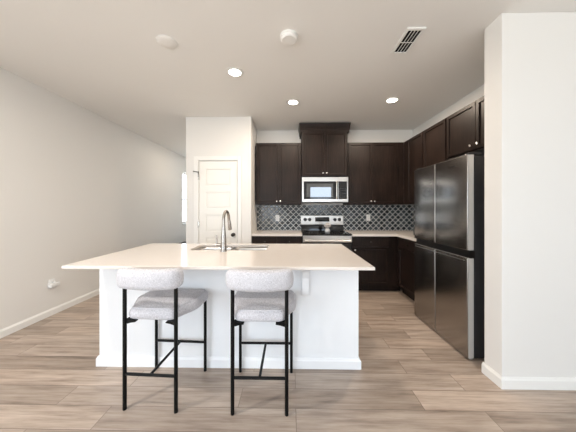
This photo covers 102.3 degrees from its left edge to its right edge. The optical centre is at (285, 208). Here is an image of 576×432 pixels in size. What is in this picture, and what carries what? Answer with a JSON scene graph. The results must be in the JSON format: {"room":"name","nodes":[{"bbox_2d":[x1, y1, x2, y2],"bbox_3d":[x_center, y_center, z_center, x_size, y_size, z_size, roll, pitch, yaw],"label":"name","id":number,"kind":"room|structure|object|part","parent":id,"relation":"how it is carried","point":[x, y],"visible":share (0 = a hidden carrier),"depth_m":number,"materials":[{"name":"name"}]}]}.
{"room":"kitchen","nodes":[
{"label":"kitchen","id":0,"kind":"room"},
{"bbox_2d":[0,67,185,329],"bbox_3d":[-2.970,-0.060,2.052,0.150,2.740,12.700,0,0,1],"label":"wall","id":1,"kind":"structure","parent":0,"point":[76,184],"depth_m":3.04,"materials":[{"name":"white paint"}]},
{"bbox_2d":[0,289,98,338],"bbox_3d":[-2.858,1.268,3.665,0.016,0.082,9.070,0,0,1],"label":"baseboard","id":2,"kind":"structure","parent":1,"relation":"attached to","point":[20,325],"depth_m":2.75,"materials":[{"name":"white paint"}]},
{"bbox_3d":[-2.876,0.925,2.851,0.009,0.116,0.072,0,0,1],"label":"wall outlet","id":3,"kind":"object","parent":1,"relation":"attached to","visible":0},
{"bbox_2d":[48,281,59,287],"bbox_3d":[-2.846,0.922,2.848,0.050,0.066,0.115,0,0,1],"label":"plug","id":4,"kind":"object","parent":3,"relation":"attached to","point":[54,283],"visible":1,"depth_m":2.83,"materials":[{"name":"white plastic"}]},
{"bbox_2d":[186,117,256,243],"bbox_3d":[-1.013,-0.060,5.919,1.020,2.740,4.600,0,0,1],"label":"wall","id":5,"kind":"structure","parent":0,"point":[205,136],"depth_m":3.62,"materials":[{"name":"white paint"}]},
{"bbox_2d":[193,156,240,243],"bbox_3d":[-1.066,0.247,3.606,0.743,2.125,0.121,0,0,1],"label":"door","id":6,"kind":"structure","parent":5,"relation":"in","point":[217,184],"depth_m":3.62,"materials":[{"name":"white paint"}]},
{"bbox_2d":[0,0,575,156],"bbox_3d":[0.770,-1.480,1.987,7.630,0.100,12.700,0,0,1],"label":"ceiling","id":7,"kind":"structure","parent":0,"point":[104,57],"depth_m":2.18,"materials":[{"name":"white paint"}]},
{"bbox_2d":[156,35,177,48],"bbox_3d":[-1.022,-1.424,1.992,0.168,0.010,0.168,0,0,1],"label":"ceiling disc","id":8,"kind":"object","parent":7,"relation":"attached to","point":[165,41],"visible":1,"depth_m":1.98,"materials":[{"name":"white paint"}]},
{"bbox_2d":[226,67,242,76],"bbox_3d":[-0.535,-1.425,2.430,0.176,0.010,0.176,0,0,1],"label":"recessed light","id":9,"kind":"object","parent":7,"relation":"in","point":[232,71],"visible":1,"depth_m":2.41,"materials":[{"name":"white paint"}]},
{"bbox_2d":[280,29,297,45],"bbox_3d":[0.025,-1.409,1.923,0.146,0.042,0.146,0,0,1],"label":"smoke detector","id":10,"kind":"object","parent":7,"relation":"attached to","point":[288,37],"visible":1,"depth_m":1.89,"materials":[{"name":"white paint"}]},
{"bbox_2d":[287,99,299,104],"bbox_3d":[0.094,-1.425,3.115,0.176,0.010,0.176,0,0,1],"label":"recessed light","id":11,"kind":"object","parent":7,"relation":"in","point":[290,101],"visible":1,"depth_m":3.10,"materials":[{"name":"white paint"}]},
{"bbox_2d":[385,97,398,102],"bbox_3d":[1.397,-1.425,3.056,0.176,0.010,0.176,0,0,1],"label":"recessed light","id":12,"kind":"object","parent":7,"relation":"in","point":[391,99],"visible":1,"depth_m":3.04,"materials":[{"name":"white paint"}]},
{"bbox_2d":[391,27,426,54],"bbox_3d":[1.035,-1.423,1.982,0.150,0.012,0.310,0,0,1],"label":"ceiling vent","id":13,"kind":"object","parent":7,"relation":"in","point":[411,35],"visible":1,"depth_m":1.96,"materials":[{"name":"white metal"}]},
{"bbox_2d":[0,287,575,431],"bbox_3d":[0.770,1.360,1.987,7.630,0.100,12.700,0,0,1],"label":"floor","id":14,"kind":"structure","parent":0,"point":[410,378],"depth_m":1.66,"materials":[{"name":"brown wood"}]},
{"bbox_2d":[116,267,207,413],"bbox_3d":[-0.870,0.845,1.660,0.478,0.928,0.500,0,0,4],"label":"counter stool","id":15,"kind":"object","parent":14,"relation":"on","point":[163,300],"visible":1,"depth_m":1.50,"materials":[{"name":"fabric"}]},
{"bbox_3d":[-1.052,0.902,1.513,0.024,0.814,0.024,0,0,4],"label":"leg","id":16,"kind":"part","parent":15,"relation":"part of","materials":[{"name":"black metal"}]},
{"bbox_3d":[-0.882,0.446,1.474,0.434,0.129,0.127,0,0,4],"label":"backrest","id":17,"kind":"part","parent":15,"relation":"part of","materials":[{"name":"fabric"}]},
{"bbox_3d":[-1.060,1.018,1.898,0.023,0.583,0.023,0,0,4],"label":"leg","id":18,"kind":"part","parent":15,"relation":"part of","materials":[{"name":"black metal"}]},
{"bbox_3d":[-0.867,0.689,1.708,0.478,0.085,0.404,0,0,4],"label":"seat","id":19,"kind":"part","parent":15,"relation":"part of","materials":[{"name":"fabric"}]},
{"bbox_3d":[-0.708,0.902,1.492,0.024,0.814,0.024,0,0,4],"label":"leg","id":20,"kind":"part","parent":15,"relation":"part of","materials":[{"name":"black metal"}]},
{"bbox_3d":[-0.652,1.018,1.872,0.023,0.583,0.023,0,0,4],"label":"leg","id":21,"kind":"part","parent":15,"relation":"part of","materials":[{"name":"black metal"}]},
{"bbox_2d":[96,247,360,369],"bbox_3d":[-0.478,0.864,2.136,2.186,0.891,0.916,0,0,1],"label":"kitchen island","id":22,"kind":"object","parent":14,"relation":"on","point":[325,314],"visible":0.58,"depth_m":1.91,"materials":[{"name":"white paint"}]},
{"bbox_2d":[62,243,374,269],"bbox_3d":[-0.465,0.406,2.097,2.147,0.022,1.033,0,0,1],"label":"island countertop","id":23,"kind":"structure","parent":22,"relation":"on","point":[184,256],"depth_m":1.80,"materials":[{"name":"white stone"}]},
{"bbox_2d":[216,210,231,251],"bbox_3d":[-0.594,0.204,2.219,0.102,0.380,0.226,0,0,1],"label":"faucet","id":24,"kind":"object","parent":23,"relation":"on","point":[222,244],"visible":1,"depth_m":2.12,"materials":[{"name":"silver metal"}]},
{"bbox_3d":[-0.571,0.094,2.218,0.027,0.160,0.192,0,0,3],"label":"spout","id":25,"kind":"part","parent":24,"relation":"part of","materials":[{"name":"silver metal"}]},
{"bbox_2d":[195,247,267,249],"bbox_3d":[-0.554,0.519,2.365,0.753,0.200,0.353,0,0,1],"label":"sink","id":26,"kind":"object","parent":23,"relation":"in","point":[200,248],"visible":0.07,"depth_m":2.54,"materials":[{"name":"silver metal"}]},
{"bbox_3d":[-0.747,0.519,2.368,0.366,0.200,0.353,0,0,1],"label":"bowl","id":27,"kind":"part","parent":26,"relation":"part of","materials":[{"name":"silver metal"}]},
{"bbox_3d":[-0.360,0.519,2.362,0.366,0.200,0.353,0,0,1],"label":"bowl","id":28,"kind":"part","parent":26,"relation":"part of","materials":[{"name":"silver metal"}]},
{"bbox_3d":[-0.476,1.268,2.248,2.186,0.082,0.692,0,0,1],"label":"moulding","id":29,"kind":"part","parent":22,"relation":"part of","materials":[{"name":"white paint"}]},
{"bbox_2d":[226,269,295,415],"bbox_3d":[-0.166,0.845,1.633,0.478,0.928,0.500,0,0,1],"label":"counter stool","id":30,"kind":"object","parent":14,"relation":"on","point":[261,295],"visible":1,"depth_m":1.47,"materials":[{"name":"fabric"}]},
{"bbox_3d":[-0.341,0.902,1.478,0.024,0.814,0.024,0,0,1],"label":"leg","id":31,"kind":"part","parent":30,"relation":"part of","materials":[{"name":"black metal"}]},
{"bbox_3d":[-0.366,1.018,1.862,0.023,0.583,0.023,0,0,1],"label":"leg","id":32,"kind":"part","parent":30,"relation":"part of","materials":[{"name":"black metal"}]},
{"bbox_3d":[-0.169,0.446,1.446,0.434,0.129,0.127,0,0,1],"label":"backrest","id":33,"kind":"part","parent":30,"relation":"part of","materials":[{"name":"fabric"}]},
{"bbox_3d":[-0.165,0.689,1.681,0.478,0.085,0.404,0,0,1],"label":"seat","id":34,"kind":"part","parent":30,"relation":"part of","materials":[{"name":"fabric"}]},
{"bbox_3d":[0.004,0.902,1.472,0.024,0.814,0.024,0,0,1],"label":"leg","id":35,"kind":"part","parent":30,"relation":"part of","materials":[{"name":"black metal"}]},
{"bbox_3d":[0.043,1.018,1.855,0.023,0.583,0.023,0,0,1],"label":"leg","id":36,"kind":"part","parent":30,"relation":"part of","materials":[{"name":"black metal"}]},
{"bbox_2d":[252,236,301,243],"bbox_3d":[-0.136,0.872,3.929,0.795,0.875,0.645,0,0,1],"label":"base cabinet","id":37,"kind":"object","parent":14,"relation":"on","point":[255,239],"visible":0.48,"depth_m":3.64,"materials":[{"name":"brown wood"}]},
{"bbox_3d":[-0.333,0.521,3.650,0.380,0.147,0.020,0,0,1],"label":"drawer","id":38,"kind":"part","parent":37,"relation":"part of","materials":[{"name":"brown wood"}]},
{"bbox_2d":[251,230,301,235],"bbox_3d":[-0.137,0.413,3.933,0.795,0.037,0.636,0,0,1],"label":"countertop","id":39,"kind":"structure","parent":37,"relation":"on","point":[258,232],"depth_m":3.67,"materials":[{"name":"white stone"}]},
{"bbox_3d":[0.055,0.521,3.644,0.383,0.147,0.020,0,0,1],"label":"drawer","id":40,"kind":"part","parent":37,"relation":"part of","materials":[{"name":"brown wood"}]},
{"bbox_2d":[301,215,351,250],"bbox_3d":[0.646,0.714,3.879,0.762,1.192,0.692,0,0,1],"label":"range","id":41,"kind":"object","parent":14,"relation":"on","point":[312,226],"visible":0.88,"depth_m":3.96,"materials":[{"name":"silver metal"}]},
{"bbox_3d":[0.651,0.208,4.194,0.762,0.167,0.062,0,0,1],"label":"control panel","id":42,"kind":"part","parent":41,"relation":"part of","materials":[{"name":"silver metal"}]},
{"bbox_2d":[301,230,351,234],"bbox_3d":[0.646,0.403,3.868,0.762,0.020,0.565,0,0,1],"label":"cooktop","id":43,"kind":"object","parent":41,"relation":"in","point":[304,232],"depth_m":3.80,"materials":[{"name":"grey glass"}]},
{"bbox_2d":[324,222,330,232],"bbox_3d":[0.664,0.307,3.718,0.107,0.171,0.089,0,0,1],"label":"flower vase","id":44,"kind":"object","parent":41,"relation":"on","point":[327,230],"visible":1,"depth_m":3.69,"materials":[{"name":"white ceramic"}]},
{"bbox_2d":[303,240,351,250],"bbox_3d":[0.640,0.773,3.578,0.756,0.584,0.090,0,0,1],"label":"oven","id":45,"kind":"object","parent":41,"relation":"in","point":[347,243],"depth_m":3.58,"materials":[{"name":"silver metal"}]},
{"bbox_2d":[351,236,399,290],"bbox_3d":[1.426,0.872,3.901,0.784,0.875,0.645,0,0,1],"label":"base cabinet","id":46,"kind":"object","parent":14,"relation":"on","point":[381,252],"visible":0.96,"depth_m":3.62,"materials":[{"name":"brown wood"}]},
{"bbox_3d":[1.320,0.521,3.622,0.562,0.147,0.020,0,0,1],"label":"drawer","id":47,"kind":"part","parent":46,"relation":"part of","materials":[{"name":"brown wood"}]},
{"bbox_3d":[1.320,0.897,3.622,0.562,0.590,0.020,0,0,1],"label":"door","id":48,"kind":"part","parent":46,"relation":"part of","materials":[{"name":"brown wood"}]},
{"bbox_2d":[397,237,415,300],"bbox_3d":[1.988,0.872,3.274,0.595,0.875,0.690,0,0,1],"label":"base cabinet","id":49,"kind":"object","parent":14,"relation":"on","point":[406,248],"visible":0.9,"depth_m":3.34,"materials":[{"name":"brown wood"}]},
{"bbox_2d":[343,230,415,240],"bbox_3d":[1.658,0.413,3.578,1.265,0.037,1.283,0,0,1],"label":"countertop","id":50,"kind":"structure","parent":49,"relation":"on","point":[407,234],"depth_m":3.67,"materials":[{"name":"white stone"}]},
{"bbox_3d":[1.731,0.897,3.257,0.020,0.590,0.612,0,0,1],"label":"door","id":51,"kind":"part","parent":49,"relation":"part of","materials":[{"name":"brown wood"}]},
{"bbox_3d":[1.731,0.521,3.257,0.020,0.147,0.612,0,0,1],"label":"drawer","id":52,"kind":"part","parent":49,"relation":"part of","materials":[{"name":"brown wood"}]},
{"bbox_2d":[415,152,483,358],"bbox_3d":[1.912,0.411,2.423,0.682,1.798,0.852,0,0,1],"label":"refrigerator","id":53,"kind":"object","parent":14,"relation":"on","point":[449,194],"visible":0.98,"depth_m":2.17,"materials":[{"name":"grey metal"}]},
{"bbox_3d":[1.583,0.863,2.655,0.012,0.866,0.400,0,0,1],"label":"door","id":54,"kind":"part","parent":53,"relation":"part of","materials":[{"name":"silver metal"}]},
{"bbox_3d":[1.583,-0.053,2.655,0.012,0.830,0.400,0,0,1],"label":"door","id":55,"kind":"part","parent":53,"relation":"part of","materials":[{"name":"silver metal"}]},
{"bbox_3d":[1.575,0.863,2.224,0.012,0.866,0.442,0,0,1],"label":"door","id":56,"kind":"part","parent":53,"relation":"part of","materials":[{"name":"silver metal"}]},
{"bbox_3d":[1.575,-0.053,2.224,0.012,0.830,0.442,0,0,1],"label":"door","id":57,"kind":"part","parent":53,"relation":"part of","materials":[{"name":"silver metal"}]},
{"bbox_2d":[257,130,412,204],"bbox_3d":[0.962,-0.060,4.294,2.986,2.740,0.120,0,0,1],"label":"wall","id":58,"kind":"structure","parent":0,"point":[280,136],"depth_m":4.23,"materials":[{"name":"white paint"}]},
{"bbox_2d":[256,143,300,204],"bbox_3d":[-0.122,-0.590,4.071,0.770,1.049,0.360,0,0,1],"label":"upper cabinet","id":59,"kind":"object","parent":58,"relation":"attached to","point":[278,165],"visible":1,"depth_m":3.93,"materials":[{"name":"brown wood"}]},
{"bbox_3d":[-0.312,-0.590,3.935,0.372,1.025,0.020,0,0,1],"label":"door","id":60,"kind":"part","parent":59,"relation":"part of","materials":[{"name":"brown wood"}]},
{"bbox_3d":[0.063,-0.590,3.929,0.372,1.025,0.020,0,0,1],"label":"door","id":61,"kind":"part","parent":59,"relation":"part of","materials":[{"name":"brown wood"}]},
{"bbox_2d":[298,123,350,177],"bbox_3d":[0.648,-0.974,4.030,0.856,0.884,0.415,0,0,1],"label":"upper cabinet","id":62,"kind":"object","parent":58,"relation":"attached to","point":[324,146],"visible":0.98,"depth_m":3.86,"materials":[{"name":"brown wood"}]},
{"bbox_3d":[0.460,-0.911,3.867,0.368,0.731,0.020,0,0,1],"label":"door","id":63,"kind":"part","parent":62,"relation":"part of","materials":[{"name":"brown wood"}]},
{"bbox_2d":[301,176,347,202],"bbox_3d":[0.648,-0.312,4.004,0.760,0.434,0.447,0,0,1],"label":"microwave","id":64,"kind":"object","parent":62,"relation":"attached to","point":[314,189],"visible":0.99,"depth_m":3.82,"materials":[{"name":"grey metal"}]},
{"bbox_3d":[0.831,-0.303,3.799,0.022,0.297,0.043,0,0,1],"label":"handle","id":65,"kind":"part","parent":64,"relation":"part of","materials":[{"name":"silver metal"}]},
{"bbox_3d":[0.944,-0.312,3.835,0.161,0.410,0.035,0,0,1],"label":"control panel","id":66,"kind":"part","parent":64,"relation":"part of","materials":[{"name":"silver metal"}]},
{"bbox_3d":[0.648,-1.341,4.031,0.856,0.149,0.408,0,0,1],"label":"crown moulding","id":67,"kind":"part","parent":62,"relation":"part of","materials":[{"name":"brown wood"}]},
{"bbox_3d":[0.831,-0.911,3.860,0.368,0.731,0.020,0,0,1],"label":"door","id":68,"kind":"part","parent":62,"relation":"part of","materials":[{"name":"brown wood"}]},
{"bbox_2d":[257,205,414,229],"bbox_3d":[0.875,0.165,3.545,2.833,0.457,1.379,0,0,1],"label":"tile backsplash","id":69,"kind":"structure","parent":58,"relation":"attached to","point":[382,217],"depth_m":4.22,"materials":[{"name":"grey tile"}]},
{"bbox_2d":[343,142,403,204],"bbox_3d":[1.510,-0.590,4.042,0.949,1.049,0.360,0,0,1],"label":"upper cabinet","id":70,"kind":"object","parent":58,"relation":"attached to","point":[375,169],"visible":0.99,"depth_m":3.90,"materials":[{"name":"brown wood"}]},
{"bbox_3d":[1.250,-0.590,3.908,0.409,1.025,0.020,0,0,1],"label":"door","id":71,"kind":"part","parent":70,"relation":"part of","materials":[{"name":"brown wood"}]},
{"bbox_3d":[1.662,-0.590,3.901,0.409,1.025,0.020,0,0,1],"label":"door","id":72,"kind":"part","parent":70,"relation":"part of","materials":[{"name":"brown wood"}]},
{"bbox_2d":[413,84,483,136],"bbox_3d":[2.358,-0.060,3.023,0.150,2.740,2.372,0,0,1],"label":"wall","id":73,"kind":"structure","parent":0,"point":[478,93],"depth_m":3.19,"materials":[{"name":"white paint"}]},
{"bbox_2d":[404,131,422,204],"bbox_3d":[2.109,-0.590,3.606,0.365,1.049,0.592,0,0,1],"label":"upper cabinet","id":74,"kind":"object","parent":73,"relation":"attached to","point":[413,147],"visible":0.2,"depth_m":3.64,"materials":[{"name":"brown wood"}]},
{"bbox_2d":[423,118,450,167],"bbox_3d":[2.099,-0.812,3.064,0.365,0.604,0.487,0,0,1],"label":"upper cabinet","id":75,"kind":"object","parent":73,"relation":"attached to","point":[435,136],"visible":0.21,"depth_m":3.04,"materials":[{"name":"brown wood"}]},
{"bbox_2d":[447,96,483,158],"bbox_3d":[2.087,-0.858,2.369,0.365,0.512,0.900,0,0,1],"label":"upper cabinet","id":76,"kind":"object","parent":73,"relation":"attached to","point":[465,127],"visible":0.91,"depth_m":2.51,"materials":[{"name":"brown wood"}]},
{"bbox_3d":[1.942,-0.857,2.152,0.020,0.490,0.436,0,0,1],"label":"door","id":77,"kind":"part","parent":76,"relation":"part of","materials":[{"name":"brown wood"}]},
{"bbox_2d":[484,12,575,376],"bbox_3d":[3.005,-0.060,1.748,2.852,2.740,0.156,0,0,1],"label":"wall partition","id":78,"kind":"structure","parent":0,"point":[530,58],"depth_m":1.69,"materials":[{"name":"white paint"}]},
{"bbox_2d":[482,362,575,389],"bbox_3d":[2.987,1.268,1.742,2.848,0.082,0.178,0,0,1],"label":"baseboard","id":79,"kind":"structure","parent":78,"relation":"attached to","point":[509,383],"depth_m":1.68,"materials":[{"name":"white paint"}]}
]}

